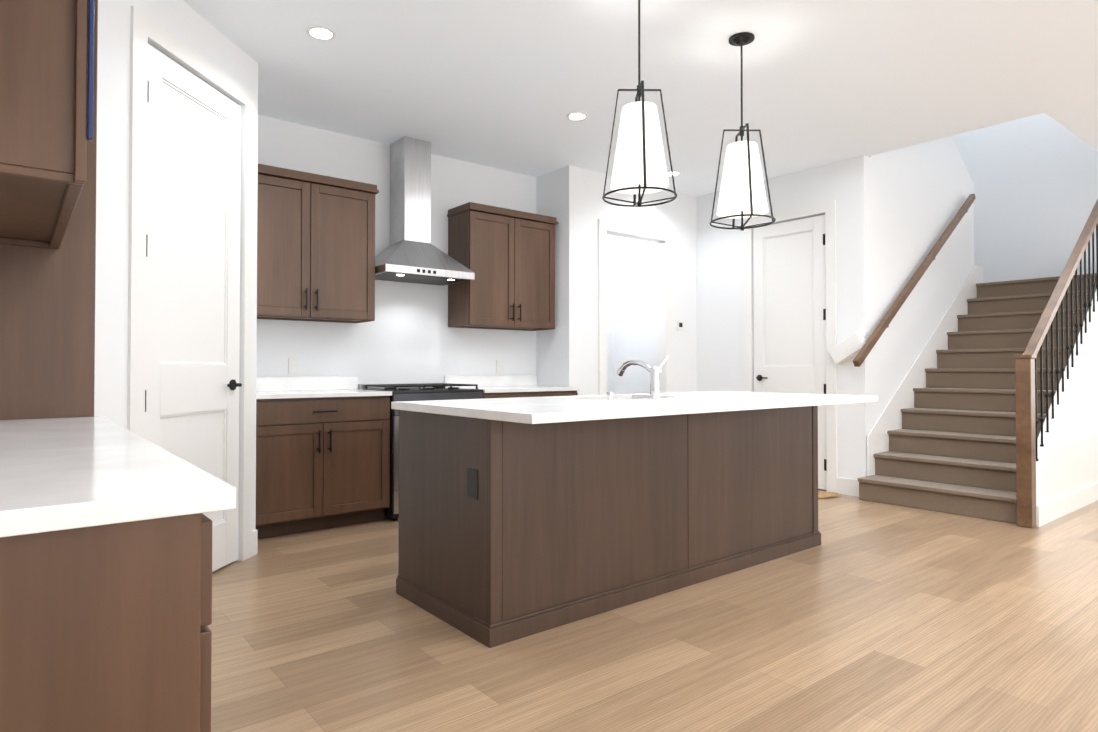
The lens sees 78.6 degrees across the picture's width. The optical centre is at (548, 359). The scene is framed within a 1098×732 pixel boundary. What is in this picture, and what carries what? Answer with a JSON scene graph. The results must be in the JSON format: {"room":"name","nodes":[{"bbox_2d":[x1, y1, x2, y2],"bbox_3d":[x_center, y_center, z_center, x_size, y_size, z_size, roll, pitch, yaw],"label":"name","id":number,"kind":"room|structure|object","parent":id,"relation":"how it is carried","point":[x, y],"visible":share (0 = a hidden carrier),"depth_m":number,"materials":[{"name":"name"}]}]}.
{"room":"kitchen","nodes":[
{"label":"kitchen","id":0,"kind":"room"},
{"bbox_2d":[94,0,1097,560],"bbox_3d":[2.914,-1.716,3.953,10.550,5.700,9.220,1,-1,-39],"label":"wall","id":1,"kind":"structure","parent":0,"point":[1030,182],"depth_m":6.00,"materials":[{"name":"white paint"}]},
{"bbox_2d":[0,0,94,247],"bbox_3d":[-1.471,-0.951,1.619,0.548,1.132,1.063,1,-1,-39],"label":"upper cabinet","id":2,"kind":"object","parent":1,"relation":"attached to","point":[46,100],"depth_m":1.39,"materials":[{"name":"brown wood"}]},
{"bbox_2d":[145,44,241,571],"bbox_3d":[-1.778,-0.159,3.389,0.091,2.548,0.777,0,-1,6],"label":"pantry door","id":3,"kind":"structure","parent":1,"relation":"in","point":[192,358],"depth_m":3.40,"materials":[{"name":"white wood"}]},
{"bbox_2d":[289,358,298,373],"bbox_3d":[-1.861,0.049,4.894,0.075,0.115,0.009,1,-1,-39],"label":"outlet","id":4,"kind":"object","parent":1,"relation":"attached to","point":[293,365],"depth_m":4.89,"materials":[{"name":"white plastic"}]},
{"bbox_2d":[257,164,378,322],"bbox_3d":[-1.742,-0.785,4.754,0.983,1.000,0.386,1,-1,-39],"label":"upper cabinet","id":5,"kind":"object","parent":1,"relation":"attached to","point":[315,247],"visible":0.88,"depth_m":4.66,"materials":[{"name":"brown wood"}]},
{"bbox_2d":[375,136,474,285],"bbox_3d":[-1.033,-1.173,5.257,0.754,1.104,0.493,1,-1,-39],"label":"range hood","id":6,"kind":"object","parent":1,"relation":"attached to","point":[410,253],"visible":0.94,"depth_m":5.23,"materials":[{"name":"metal"}]},
{"bbox_2d":[496,360,503,372],"bbox_3d":[-0.439,0.064,6.030,0.075,0.115,0.009,1,-1,-39],"label":"outlet","id":7,"kind":"object","parent":1,"relation":"attached to","point":[499,363],"depth_m":6.03,"materials":[{"name":"white plastic"}]},
{"bbox_2d":[447,202,557,330],"bbox_3d":[-0.387,-0.770,5.837,0.924,1.000,0.386,1,-1,-39],"label":"upper cabinet","id":8,"kind":"object","parent":1,"relation":"attached to","point":[506,256],"visible":1,"depth_m":5.67,"materials":[{"name":"brown wood"}]},
{"bbox_2d":[127,6,1097,560],"bbox_3d":[2.908,-0.198,3.940,10.310,2.665,9.000,1,-1,-39],"label":"door trim","id":9,"kind":"structure","parent":1,"relation":"attached to","point":[145,28],"depth_m":3.84,"materials":[{"name":"white wood"}]},
{"bbox_2d":[677,320,682,329],"bbox_3d":[1.335,-0.347,6.831,0.080,0.100,0.021,1,-1,-39],"label":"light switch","id":10,"kind":"object","parent":1,"relation":"attached to","point":[679,322],"depth_m":6.82,"materials":[{"name":"white plastic"}]},
{"bbox_2d":[753,215,826,489],"bbox_3d":[2.208,-0.062,6.188,0.091,2.428,0.752,1,-1,-39],"label":"closet door","id":11,"kind":"structure","parent":1,"relation":"in","point":[789,297],"depth_m":6.18,"materials":[{"name":"white wood"}]},
{"bbox_2d":[848,194,975,366],"bbox_3d":[3.420,-0.824,6.168,2.487,1.784,0.060,1,-1,-39],"label":"stair railing","id":12,"kind":"object","parent":1,"relation":"attached to","point":[852,345],"depth_m":5.85,"materials":[{"name":"brown wood"}]},
{"bbox_2d":[183,0,1097,196],"bbox_3d":[2.914,-3.216,3.973,10.550,2.940,9.220,1,-1,-39],"label":"ceiling","id":13,"kind":"structure","parent":0,"point":[508,85],"depth_m":4.08,"materials":[{"name":"white paint"}]},
{"bbox_2d":[306,26,335,39],"bbox_3d":[-1.221,-1.746,3.593,0.149,0.007,0.149,0,-1,12],"label":"recessed light","id":14,"kind":"object","parent":13,"relation":"in","point":[320,32],"depth_m":3.59,"materials":[{"name":"white plastic"}]},
{"bbox_2d":[566,112,586,120],"bbox_3d":[0.199,-1.730,4.779,0.149,0.007,0.149,0,-1,27],"label":"recessed light","id":15,"kind":"object","parent":13,"relation":"in","point":[576,116],"depth_m":4.77,"materials":[{"name":"white plastic"}]},
{"bbox_2d":[602,0,676,206],"bbox_3d":[0.420,-1.231,3.118,0.345,1.048,0.345,1,-1,-39],"label":"pendant light","id":16,"kind":"object","parent":13,"relation":"hanging from","point":[639,167],"visible":1,"depth_m":3.04,"materials":[{"name":"black metal"}]},
{"bbox_2d":[667,171,680,175],"bbox_3d":[1.139,-1.712,6.182,0.149,0.007,0.149,1,-1,-45],"label":"recessed light","id":17,"kind":"object","parent":13,"relation":"in","point":[675,173],"depth_m":6.17,"materials":[{"name":"white plastic"}]},
{"bbox_2d":[710,32,775,230],"bbox_3d":[1.048,-1.224,3.646,0.345,1.048,0.345,1,-1,-39],"label":"pendant light","id":18,"kind":"object","parent":13,"relation":"hanging from","point":[742,195],"visible":1,"depth_m":3.57,"materials":[{"name":"black metal"}]},
{"bbox_2d":[207,489,1097,731],"bbox_3d":[2.914,1.184,3.914,10.550,0.100,9.220,1,-1,-39],"label":"floor","id":19,"kind":"structure","parent":0,"point":[867,616],"depth_m":2.62,"materials":[{"name":"brown wood"}]},
{"bbox_2d":[0,516,211,731],"bbox_3d":[-1.078,0.652,1.180,0.640,0.890,1.203,1,-1,-39],"label":"base cabinet","id":20,"kind":"object","parent":19,"relation":"on","point":[105,572],"depth_m":0.84,"materials":[{"name":"brown wood"}]},
{"bbox_2d":[0,416,235,539],"bbox_3d":[-1.221,0.195,1.381,0.660,0.030,1.725,1,-1,-39],"label":"countertop","id":21,"kind":"structure","parent":20,"relation":"on","point":[58,474],"depth_m":0.96,"materials":[{"name":"white stone"}]},
{"bbox_2d":[256,376,391,538],"bbox_3d":[-1.661,0.634,4.633,0.959,1.020,0.646,1,-1,-39],"label":"base cabinet","id":22,"kind":"object","parent":19,"relation":"on","point":[322,453],"visible":0.88,"depth_m":4.43,"materials":[{"name":"brown wood"}]},
{"bbox_2d":[358,383,482,520],"bbox_3d":[-0.970,0.670,5.153,0.754,0.960,0.687,1,-1,-39],"label":"range","id":23,"kind":"object","parent":19,"relation":"on","point":[418,391],"visible":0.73,"depth_m":4.83,"materials":[{"name":"black metal"}]},
{"bbox_2d":[444,375,579,398],"bbox_3d":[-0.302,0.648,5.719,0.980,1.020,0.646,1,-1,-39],"label":"countertop","id":24,"kind":"structure","parent":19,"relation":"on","point":[503,386],"depth_m":5.74,"materials":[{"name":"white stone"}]},
{"bbox_2d":[391,408,820,647],"bbox_3d":[0.460,0.690,3.680,2.429,0.882,0.832,1,-1,-39],"label":"kitchen island","id":25,"kind":"object","parent":19,"relation":"on","point":[521,517],"depth_m":3.03,"materials":[{"name":"brown wood"}]},
{"bbox_2d":[391,392,877,423],"bbox_3d":[0.591,0.228,3.613,2.570,0.036,1.130,1,-1,-39],"label":"island countertop","id":26,"kind":"structure","parent":25,"relation":"on","point":[548,409],"depth_m":3.08,"materials":[{"name":"white stone"}]},
{"bbox_2d":[619,396,638,399],"bbox_3d":[0.377,0.354,3.760,0.700,0.236,0.430,1,-1,-39],"label":"sink","id":27,"kind":"object","parent":26,"relation":"in","point":[620,397],"depth_m":4.09,"materials":[{"name":"white ceramic"}]},
{"bbox_2d":[617,356,668,399],"bbox_3d":[0.502,0.095,3.648,0.120,0.230,0.311,1,-1,-39],"label":"faucet","id":28,"kind":"object","parent":26,"relation":"on","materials":[{"name":"silver metal"}]},
{"bbox_2d":[818,491,840,498],"bbox_3d":[2.272,1.151,5.765,0.367,0.013,0.428,1,-1,-39],"label":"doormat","id":29,"kind":"object","parent":19,"relation":"on","point":[823,494],"visible":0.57,"depth_m":5.67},
{"bbox_2d":[858,265,1097,525],"bbox_3d":[3.903,0.080,6.620,3.505,2.180,2.450,1,-1,-39],"label":"staircase","id":30,"kind":"structure","parent":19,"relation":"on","point":[941,436],"depth_m":5.59,"materials":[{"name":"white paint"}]},
{"bbox_2d":[828,338,847,363],"bbox_3d":[2.541,-0.093,5.695,0.083,0.264,0.314,1,-1,-39],"label":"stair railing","id":31,"kind":"object","parent":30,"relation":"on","point":[839,353],"depth_m":5.71,"materials":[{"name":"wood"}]},
{"bbox_2d":[1014,199,1097,527],"bbox_3d":[4.292,-0.378,5.427,2.730,3.056,0.103,1,-1,-39],"label":"stair railing","id":32,"kind":"object","parent":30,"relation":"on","point":[1025,364],"depth_m":4.81,"materials":[{"name":"brown wood"}]}
]}

